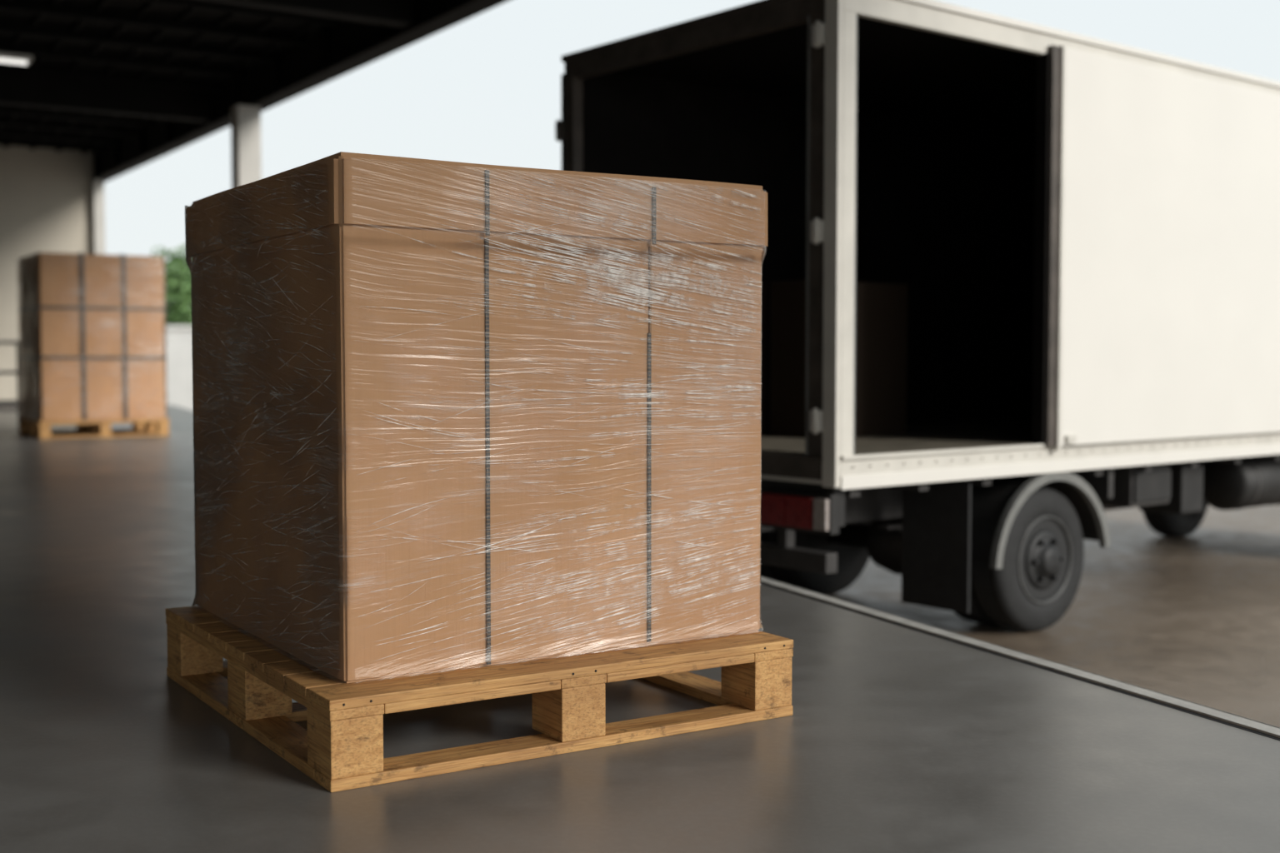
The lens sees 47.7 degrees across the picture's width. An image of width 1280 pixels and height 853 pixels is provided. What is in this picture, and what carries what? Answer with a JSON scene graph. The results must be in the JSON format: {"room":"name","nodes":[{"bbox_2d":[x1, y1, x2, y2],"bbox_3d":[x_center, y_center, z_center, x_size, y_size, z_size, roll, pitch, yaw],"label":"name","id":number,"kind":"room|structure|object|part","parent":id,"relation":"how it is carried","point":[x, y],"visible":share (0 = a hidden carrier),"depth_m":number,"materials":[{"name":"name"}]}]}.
{"room":"loading area","nodes":[
{"label":"loading area","id":0,"kind":"room"},
{"bbox_2d":[0,145,93,411],"bbox_3d":[-16.633,-2.337,20.907,16.820,4.500,0.231,-2,3,-33],"label":"wall","id":1,"kind":"structure","parent":0,"point":[46,193],"depth_m":24.72,"materials":[{"name":"beige paint"}]},
{"bbox_2d":[0,0,414,154],"bbox_3d":[-8.241,-3.800,7.869,17.000,0.550,31.301,-2,3,-33],"label":"ceiling","id":2,"kind":"structure","parent":0,"point":[100,71],"depth_m":16.77,"materials":[{"name":"metal"}]},
{"bbox_2d":[0,22,33,66],"bbox_3d":[-6.640,-3.805,14.136,1.300,0.410,0.140,-2,3,-33],"label":"ceiling light","id":3,"kind":"object","parent":2,"relation":"hanging from","point":[5,57],"visible":1,"depth_m":14.38,"materials":[{"name":"paint"}]},
{"bbox_2d":[91,0,509,182],"bbox_3d":[-1.185,-4.002,12.376,0.251,0.630,31.300,-2,3,-33],"label":"beam","id":4,"kind":"structure","parent":2,"relation":"attached to","point":[333,52],"depth_m":16.70,"materials":[{"name":"black metal"}]},
{"bbox_2d":[0,405,1279,852],"bbox_3d":[-13.233,1.036,3.502,27.155,0.600,41.541,-1,3,-23],"label":"floor","id":5,"kind":"structure","parent":0,"point":[896,739],"depth_m":3.28,"materials":[{"name":"concrete"}]},
{"bbox_2d":[0,340,21,429],"bbox_3d":[-9.240,-0.481,17.408,3.348,1.122,0.049,-2,3,-33],"label":"handrail","id":6,"kind":"object","parent":5,"relation":"on","point":[7,402],"visible":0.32,"depth_m":18.26,"materials":[{"name":"metal"}]},
{"bbox_2d":[19,417,169,439],"bbox_3d":[-6.444,-0.003,17.056,1.422,0.200,1.321,-2,3,-32],"label":"wooden pallet","id":7,"kind":"object","parent":5,"relation":"on","point":[38,429],"visible":0.77,"depth_m":16.73,"materials":[{"name":"brown wood"}]},
{"bbox_2d":[17,252,167,420],"bbox_3d":[-6.444,-1.047,17.007,1.404,1.888,1.304,-2,3,-32],"label":"boxes","id":8,"kind":"object","parent":7,"relation":"on","point":[92,342],"visible":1,"depth_m":16.49,"materials":[{"name":"cardboard"}]},
{"bbox_2d":[91,179,105,254],"bbox_3d":[-9.434,-2.292,25.266,0.320,3.998,0.320,-2,3,-33],"label":"support column","id":9,"kind":"structure","parent":5,"relation":"on","point":[97,186],"depth_m":25.13,"materials":[{"name":"paint"}]},
{"bbox_2d":[230,104,261,188],"bbox_3d":[-4.860,-1.946,17.928,0.430,3.998,0.430,-2,3,-33],"label":"support column","id":10,"kind":"structure","parent":5,"relation":"on","point":[245,119],"depth_m":17.74,"materials":[{"name":"paint"}]},
{"bbox_2d":[165,605,793,792],"bbox_3d":[-0.478,0.622,3.870,1.218,0.193,1.311,-2,3,-32],"label":"wooden pallet","id":11,"kind":"object","parent":5,"relation":"on","point":[341,748],"visible":0.67,"depth_m":3.36,"materials":[{"name":"brown wood"}]},
{"bbox_2d":[185,151,767,683],"bbox_3d":[-0.474,-0.051,3.903,1.172,1.148,1.205,-2,3,-32],"label":"cardboard box","id":12,"kind":"object","parent":11,"relation":"on","point":[447,416],"visible":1,"depth_m":3.40,"materials":[{"name":"brown cardboard"}]},
{"bbox_3d":[-0.471,-0.540,3.884,1.162,0.170,1.188,-2,3,-32],"label":"carton lid","id":13,"kind":"part","parent":12,"relation":"part of","materials":[{"name":"cardboard"}]},
{"label":"outside","id":14,"kind":"structure","parent":0,"visible":0},
{"bbox_2d":[825,505,1279,727],"bbox_3d":[15.000,-0.857,50.015,210.000,0.001,220.000,0,3,0],"label":"ground","id":15,"kind":"structure","parent":14,"point":[1194,617],"depth_m":8.56,"materials":[{"name":"concrete"}]},
{"bbox_2d":[150,245,192,324],"bbox_3d":[-12.136,-2.573,38.227,2.549,4.538,2.525,0,3,0],"label":"leafy tree","id":16,"kind":"object","parent":15,"relation":"on","point":[177,292],"visible":0.32,"depth_m":37.53,"materials":[{"name":"green plant"}]},
{"bbox_2d":[165,325,192,410],"bbox_3d":[-12.000,-1.361,36.076,20.000,2.320,0.300,0,3,0],"label":"wall","id":17,"kind":"structure","parent":15,"relation":"on","point":[179,360],"depth_m":35.97,"materials":[{"name":"white paint"}]},
{"bbox_2d":[555,0,1279,631],"bbox_3d":[3.050,-0.581,9.767,7.254,3.241,2.337,-2,3,-39],"label":"box truck","id":18,"kind":"object","parent":15,"relation":"on","point":[1082,232],"visible":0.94,"depth_m":8.34,"materials":[{"name":"white metal"}]},
{"bbox_3d":[0.238,-0.925,7.568,0.113,2.346,2.222,-2,3,-39],"label":"frame","id":19,"kind":"part","parent":18,"relation":"part of","materials":[{"name":"paint"}]},
{"bbox_2d":[761,280,907,438],"bbox_3d":[1.061,-0.407,8.736,0.804,0.901,0.750,-2,3,-39],"label":"cardboard box","id":20,"kind":"object","parent":18,"relation":"in","point":[881,354],"visible":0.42,"depth_m":8.47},
{"bbox_3d":[2.992,-0.958,8.379,5.300,2.354,0.080,-2,3,-39],"label":"frame","id":21,"kind":"part","parent":18,"relation":"part of","materials":[{"name":"paint"}]}
]}

